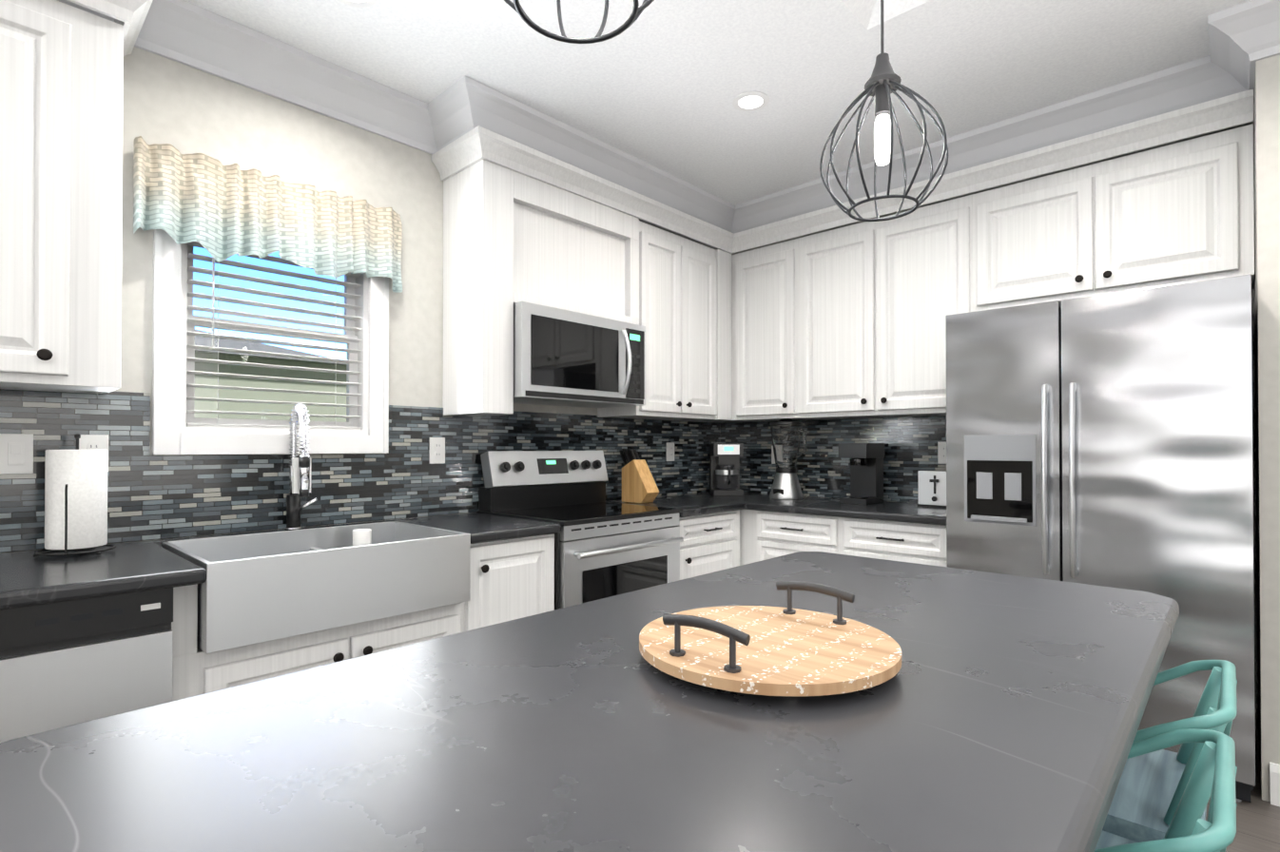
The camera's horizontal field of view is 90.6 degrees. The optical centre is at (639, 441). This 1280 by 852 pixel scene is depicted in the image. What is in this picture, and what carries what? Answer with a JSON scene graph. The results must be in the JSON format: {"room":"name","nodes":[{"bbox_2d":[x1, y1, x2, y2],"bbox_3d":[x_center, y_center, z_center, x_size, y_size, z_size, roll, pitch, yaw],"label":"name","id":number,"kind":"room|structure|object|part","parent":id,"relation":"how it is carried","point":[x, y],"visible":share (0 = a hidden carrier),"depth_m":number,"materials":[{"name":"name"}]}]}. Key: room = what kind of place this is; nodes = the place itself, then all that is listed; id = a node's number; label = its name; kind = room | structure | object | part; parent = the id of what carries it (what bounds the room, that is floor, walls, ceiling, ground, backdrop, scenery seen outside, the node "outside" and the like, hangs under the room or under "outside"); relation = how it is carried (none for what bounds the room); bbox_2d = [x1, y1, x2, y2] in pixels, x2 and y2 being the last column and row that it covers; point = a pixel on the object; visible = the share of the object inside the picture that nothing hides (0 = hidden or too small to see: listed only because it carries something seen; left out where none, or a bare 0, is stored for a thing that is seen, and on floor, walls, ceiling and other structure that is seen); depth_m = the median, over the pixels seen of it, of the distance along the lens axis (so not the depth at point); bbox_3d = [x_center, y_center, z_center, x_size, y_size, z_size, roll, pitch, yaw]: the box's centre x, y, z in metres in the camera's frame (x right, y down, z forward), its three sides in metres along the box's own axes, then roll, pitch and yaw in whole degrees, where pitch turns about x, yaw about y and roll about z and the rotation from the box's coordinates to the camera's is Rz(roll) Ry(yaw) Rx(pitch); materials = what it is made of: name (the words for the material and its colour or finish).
{"room":"kitchen","nodes":[
{"label":"kitchen","id":0,"kind":"room"},
{"bbox_2d":[0,46,703,553],"bbox_3d":[-1.962,-0.124,1.890,0.150,2.680,7.200,0,-1,43],"label":"wall","id":1,"kind":"structure","parent":0,"point":[183,109],"depth_m":2.45,"materials":[{"name":"paint"}]},
{"bbox_2d":[0,0,133,393],"bbox_3d":[-1.785,-0.731,1.731,0.327,1.150,0.543,0,-1,43],"label":"upper cabinet","id":2,"kind":"object","parent":1,"relation":"attached to","point":[62,64],"depth_m":1.72,"materials":[{"name":"white wood"}]},
{"bbox_2d":[152,229,388,454],"bbox_3d":[-1.405,-0.434,2.460,0.179,0.960,0.800,0,-1,43],"label":"window","id":3,"kind":"structure","parent":1,"relation":"in","point":[172,434],"depth_m":2.41,"materials":[{"name":"white wood"}]},
{"bbox_2d":[133,135,402,292],"bbox_3d":[-1.316,-0.809,2.373,0.093,0.352,0.906,0,-1,43],"label":"valance curtain","id":4,"kind":"object","parent":3,"relation":"attached to","point":[217,209],"visible":0.98,"depth_m":2.29,"materials":[{"name":"fabric"}]},
{"bbox_2d":[186,241,362,429],"bbox_3d":[-1.382,-0.434,2.438,0.048,0.770,0.606,0,-1,43],"label":"window blinds","id":5,"kind":"object","parent":3,"relation":"attached to","point":[213,272],"visible":0.65,"depth_m":2.40,"materials":[{"name":"white plastic"}]},
{"bbox_2d":[0,388,719,552],"bbox_3d":[-1.067,0.088,2.721,0.008,0.490,4.742,0,-1,43],"label":"backsplash","id":6,"kind":"structure","parent":1,"relation":"attached to","point":[152,497],"depth_m":2.42,"materials":[{"name":"tile"}]},
{"bbox_2d":[0,433,33,474],"bbox_3d":[-1.849,0.036,1.878,0.010,0.118,0.073,0,-1,43],"label":"switch plate","id":7,"kind":"object","parent":6,"relation":"attached to","point":[16,453],"visible":1,"depth_m":1.88,"materials":[{"name":"white plastic"}]},
{"bbox_2d":[78,434,108,471],"bbox_3d":[-1.730,0.037,2.006,0.010,0.118,0.073,0,-1,43],"label":"electrical outlet","id":8,"kind":"object","parent":6,"relation":"attached to","point":[93,441],"visible":0.4,"depth_m":2.00,"materials":[{"name":"white plastic"}]},
{"bbox_2d":[429,437,445,464],"bbox_3d":[-0.916,0.039,2.868,0.010,0.118,0.073,0,-1,43],"label":"electrical outlet","id":9,"kind":"object","parent":6,"relation":"attached to","point":[436,450],"visible":1,"depth_m":2.87,"materials":[{"name":"white plastic"}]},
{"bbox_2d":[666,442,674,461],"bbox_3d":[0.195,0.064,4.046,0.010,0.118,0.073,0,-1,43],"label":"electrical outlet","id":10,"kind":"object","parent":6,"relation":"attached to","point":[669,451],"visible":1,"depth_m":4.04,"materials":[{"name":"white plastic"}]},
{"bbox_2d":[467,144,642,325],"bbox_3d":[-0.400,-0.953,3.200,0.327,0.680,0.802,0,-1,43],"label":"upper cabinet","id":11,"kind":"object","parent":1,"relation":"attached to","point":[531,240],"depth_m":2.96,"materials":[{"name":"white wood"}]},
{"bbox_2d":[513,301,645,407],"bbox_3d":[-0.354,-0.402,3.151,0.436,0.416,0.794,0,-1,43],"label":"microwave","id":12,"kind":"object","parent":11,"relation":"attached to","point":[565,358],"visible":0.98,"depth_m":2.99,"materials":[{"name":"silver metal"}]},
{"bbox_2d":[597,197,718,422],"bbox_3d":[0.115,-0.714,3.744,0.327,1.150,0.699,0,-1,43],"label":"upper cabinet","id":13,"kind":"object","parent":1,"relation":"attached to","point":[681,275],"depth_m":3.62,"materials":[{"name":"white wood"}]},
{"bbox_2d":[718,228,734,422],"bbox_3d":[0.406,-0.711,4.052,0.327,1.150,0.150,0,-1,43],"label":"upper cabinet","id":14,"kind":"object","parent":1,"relation":"attached to","point":[726,241],"depth_m":3.94,"materials":[{"name":"white wood"}]},
{"bbox_3d":[-0.198,-1.256,1.692,2.694,0.100,4.420,0,-1,43],"label":"crown","id":15,"kind":"part","parent":14,"relation":"part of","materials":[{"name":"white wood"}]},
{"bbox_2d":[184,0,1251,205],"bbox_3d":[0.347,-1.602,-0.277,6.500,0.240,7.500,0,-1,43],"label":"ceiling","id":16,"kind":"structure","parent":0,"point":[661,85],"depth_m":2.42,"materials":[{"name":"paint"}]},
{"bbox_2d":[338,0,377,7],"bbox_3d":[-0.931,-1.458,2.047,0.156,0.007,0.156,0,-1,43],"label":"recessed light","id":17,"kind":"object","parent":16,"relation":"in","point":[361,3],"visible":1,"depth_m":2.10,"materials":[{"name":"white plastic"}]},
{"bbox_2d":[504,0,654,43],"bbox_3d":[-0.070,-0.977,0.703,0.249,0.992,0.249,0,-1,43],"label":"pendant light","id":18,"kind":"object","parent":16,"relation":"hanging from","point":[632,18],"visible":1,"depth_m":0.75,"materials":[{"name":"grey metal"}]},
{"bbox_2d":[732,91,769,111],"bbox_3d":[0.473,-1.453,2.707,0.156,0.007,0.156,0,-1,43],"label":"recessed light","id":19,"kind":"object","parent":16,"relation":"in","point":[750,101],"visible":1,"depth_m":2.70,"materials":[{"name":"white plastic"}]},
{"bbox_2d":[819,0,948,221],"bbox_3d":[0.499,-0.972,1.307,0.249,0.992,0.249,0,-1,43],"label":"pendant light","id":20,"kind":"object","parent":16,"relation":"hanging from","point":[882,84],"visible":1,"depth_m":1.29,"materials":[{"name":"grey metal"}]},
{"bbox_2d":[719,280,1258,740],"bbox_3d":[2.815,-0.119,2.435,6.350,2.680,0.150,0,-1,43],"label":"wall","id":21,"kind":"structure","parent":0,"point":[1254,524],"depth_m":2.60,"materials":[{"name":"paint"}]},
{"bbox_2d":[730,235,798,422],"bbox_3d":[0.846,-0.662,3.965,0.471,1.050,0.328,0,-1,43],"label":"upper cabinet","id":22,"kind":"object","parent":21,"relation":"attached to","point":[763,279],"depth_m":3.84,"materials":[{"name":"white wood"}]},
{"bbox_2d":[720,415,946,503],"bbox_3d":[1.190,0.097,3.858,1.714,0.490,0.008,0,-1,43],"label":"backsplash","id":23,"kind":"structure","parent":21,"relation":"attached to","point":[910,453],"depth_m":3.83,"materials":[{"name":"tile"}]},
{"bbox_2d":[771,446,775,464],"bbox_3d":[0.889,0.085,4.130,0.073,0.118,0.010,0,-1,43],"label":"electrical outlet","id":24,"kind":"object","parent":23,"relation":"attached to","point":[772,458],"visible":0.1,"depth_m":4.15,"materials":[{"name":"white plastic"}]},
{"bbox_2d":[937,442,946,464],"bbox_3d":[1.645,0.059,3.416,0.073,0.118,0.010,0,-1,43],"label":"electrical outlet","id":25,"kind":"object","parent":23,"relation":"attached to","point":[941,453],"visible":0.6,"depth_m":3.43,"materials":[{"name":"white plastic"}]},
{"bbox_2d":[795,190,973,420],"bbox_3d":[1.360,-0.666,3.481,0.940,1.050,0.328,0,-1,43],"label":"upper cabinet","id":26,"kind":"object","parent":21,"relation":"attached to","point":[843,323],"depth_m":3.34,"materials":[{"name":"white wood"}]},
{"bbox_2d":[973,117,1254,311],"bbox_3d":[2.056,-0.911,2.826,0.975,0.570,0.328,0,-1,43],"label":"upper cabinet","id":27,"kind":"object","parent":21,"relation":"attached to","point":[1182,212],"depth_m":2.65,"materials":[{"name":"white wood"}]},
{"bbox_2d":[1205,739,1279,851],"bbox_3d":[0.382,1.248,-0.265,6.600,0.100,7.700,0,-1,43],"label":"floor","id":28,"kind":"structure","parent":0,"point":[1257,824],"depth_m":2.02,"materials":[{"name":"brown wood"}]},
{"bbox_2d":[0,587,173,743],"bbox_3d":[-1.637,0.790,1.628,0.648,0.848,0.596,0,-1,43],"label":"dishwasher","id":29,"kind":"object","parent":28,"relation":"on","point":[67,664],"visible":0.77,"depth_m":1.50,"materials":[{"name":"silver metal"}]},
{"bbox_2d":[171,601,464,700],"bbox_3d":[-1.149,0.896,2.174,0.610,0.645,0.860,0,-1,43],"label":"base cabinet","id":30,"kind":"object","parent":28,"relation":"on","point":[195,671],"depth_m":1.86,"materials":[{"name":"white wood"}]},
{"bbox_2d":[464,540,554,631],"bbox_3d":[-0.706,0.797,2.644,0.610,0.850,0.431,0,-1,43],"label":"base cabinet","id":31,"kind":"object","parent":28,"relation":"on","point":[509,582],"depth_m":2.43,"materials":[{"name":"white wood"}]},
{"bbox_2d":[0,513,561,610],"bbox_3d":[-1.474,0.345,1.756,0.719,0.040,2.782,0,-1,43],"label":"countertop","id":32,"kind":"structure","parent":31,"relation":"on","point":[26,580],"depth_m":1.66,"materials":[{"name":"black stone"}]},
{"bbox_2d":[32,433,116,557],"bbox_3d":[-1.631,0.150,1.833,0.182,0.349,0.180,0,-1,43],"label":"paper towel","id":33,"kind":"object","parent":32,"relation":"on","point":[76,499],"visible":0.98,"depth_m":1.79,"materials":[{"name":"white paper"}]},
{"bbox_2d":[284,403,317,530],"bbox_3d":[-1.256,0.093,2.363,0.164,0.471,0.090,0,-1,43],"label":"faucet","id":34,"kind":"object","parent":32,"relation":"on","point":[300,477],"visible":1,"depth_m":2.34,"materials":[{"name":"silver metal"}]},
{"bbox_2d":[161,521,470,653],"bbox_3d":[-1.077,0.444,2.152,0.565,0.238,0.791,0,-1,43],"label":"sink","id":35,"kind":"object","parent":32,"relation":"in","point":[253,589],"visible":1,"depth_m":1.96,"materials":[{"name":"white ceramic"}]},
{"bbox_2d":[476,450,683,609],"bbox_3d":[-0.266,0.635,3.052,0.690,1.181,0.760,0,-1,43],"label":"stove","id":36,"kind":"object","parent":28,"relation":"on","point":[603,549],"visible":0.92,"depth_m":2.97,"materials":[{"name":"silver metal"}]},
{"bbox_2d":[0,551,1179,851],"bbox_3d":[0.210,0.763,0.980,0.871,0.890,1.777,0,-1,43],"label":"kitchen island","id":37,"kind":"object","parent":28,"relation":"on","point":[1000,711],"visible":0.9,"depth_m":0.66,"materials":[{"name":"grey stone"}]},
{"bbox_2d":[639,581,901,696],"bbox_3d":[0.184,0.274,0.933,0.372,0.086,0.372,0,-1,43],"label":"tray","id":38,"kind":"object","parent":37,"relation":"on","point":[788,650],"visible":1,"depth_m":0.86,"materials":[{"name":"brown wood"}]},
{"bbox_2d":[678,513,745,580],"bbox_3d":[0.163,0.805,3.565,0.610,0.850,0.570,0,-1,43],"label":"base cabinet","id":39,"kind":"object","parent":28,"relation":"on","point":[707,547],"depth_m":3.34,"materials":[{"name":"white wood"}]},
{"bbox_2d":[610,492,946,540],"bbox_3d":[0.777,0.359,3.418,1.713,0.040,1.194,0,-1,43],"label":"countertop","id":40,"kind":"structure","parent":39,"relation":"on","point":[884,520],"depth_m":3.30,"materials":[{"name":"black stone"}]},
{"bbox_2d":[619,448,659,503],"bbox_3d":[-0.011,0.189,3.566,0.235,0.301,0.100,0,-1,43],"label":"knife block","id":41,"kind":"object","parent":40,"relation":"on","point":[638,484],"visible":1,"depth_m":3.53,"materials":[{"name":"brown wood"}]},
{"bbox_2d":[709,443,743,495],"bbox_3d":[0.563,0.176,4.111,0.190,0.335,0.242,0,0,-2],"label":"coffee maker","id":42,"kind":"object","parent":40,"relation":"on","point":[724,469],"visible":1,"depth_m":4.05,"materials":[{"name":"black plastic"}]},
{"bbox_2d":[769,418,806,500],"bbox_3d":[0.900,0.102,3.807,0.253,0.478,0.202,0,-1,43],"label":"blender","id":43,"kind":"object","parent":40,"relation":"on","point":[785,435],"visible":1,"depth_m":3.76,"materials":[{"name":"silver metal"}]},
{"bbox_2d":[838,443,910,504],"bbox_3d":[1.294,0.173,3.501,0.282,0.330,0.286,0,-1,43],"label":"coffee maker","id":44,"kind":"object","parent":40,"relation":"on","point":[866,472],"visible":1,"depth_m":3.50,"materials":[{"name":"black plastic"}]},
{"bbox_2d":[917,470,946,507],"bbox_3d":[1.544,0.243,3.278,0.180,0.187,0.145,0,-1,43],"label":"toaster","id":45,"kind":"object","parent":40,"relation":"on","point":[932,488],"visible":0.79,"depth_m":3.25,"materials":[{"name":"silver metal"}]},
{"bbox_2d":[756,524,840,562],"bbox_3d":[1.034,0.805,3.571,0.490,0.850,0.611,0,-1,43],"label":"base cabinet","id":46,"kind":"object","parent":28,"relation":"on","point":[771,543],"depth_m":3.38,"materials":[{"name":"white wood"}]},
{"bbox_2d":[840,528,946,566],"bbox_3d":[1.406,0.802,3.221,0.532,0.850,0.611,0,-1,43],"label":"base cabinet","id":47,"kind":"object","parent":28,"relation":"on","point":[930,549],"depth_m":2.97,"materials":[{"name":"white wood"}]},
{"bbox_2d":[945,274,1255,802],"bbox_3d":[1.886,0.334,2.642,0.956,1.776,0.768,0,-1,43],"label":"fridge","id":48,"kind":"object","parent":28,"relation":"on","point":[1104,440],"visible":0.77,"depth_m":2.32,"materials":[{"name":"silver metal"}]},
{"bbox_2d":[1094,728,1237,851],"bbox_3d":[0.576,0.806,0.890,0.386,0.805,0.377,0,-1,43],"label":"stool","id":49,"kind":"object","parent":28,"relation":"on","point":[1212,775],"visible":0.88,"depth_m":0.85,"materials":[{"name":"teal paint"}]},
{"bbox_2d":[1102,659,1237,842],"bbox_3d":[0.858,0.808,1.188,0.386,0.805,0.377,0,-1,43],"label":"stool","id":50,"kind":"object","parent":28,"relation":"on","point":[1148,794],"visible":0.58,"depth_m":1.07,"materials":[{"name":"teal paint"}]},
{"bbox_2d":[1252,54,1279,802],"bbox_3d":[3.594,-0.130,1.184,3.500,2.680,0.599,0,-1,43],"label":"wall","id":51,"kind":"structure","parent":0,"point":[1266,122],"depth_m":2.15,"materials":[{"name":"paint"}]},
{"bbox_2d":[57,0,1279,254],"bbox_3d":[0.347,-1.402,-0.279,6.200,0.160,7.200,0,-1,43],"label":"crown molding","id":52,"kind":"structure","parent":51,"relation":"attached to","point":[1244,38],"depth_m":2.65,"materials":[{"name":"white paint"}]},
{"bbox_2d":[1269,761,1279,806],"bbox_3d":[3.390,1.141,0.943,3.480,0.135,0.016,0,-1,43],"label":"baseboard","id":53,"kind":"structure","parent":51,"relation":"attached to","point":[1274,781],"depth_m":2.12,"materials":[{"name":"white wood"}]}
]}

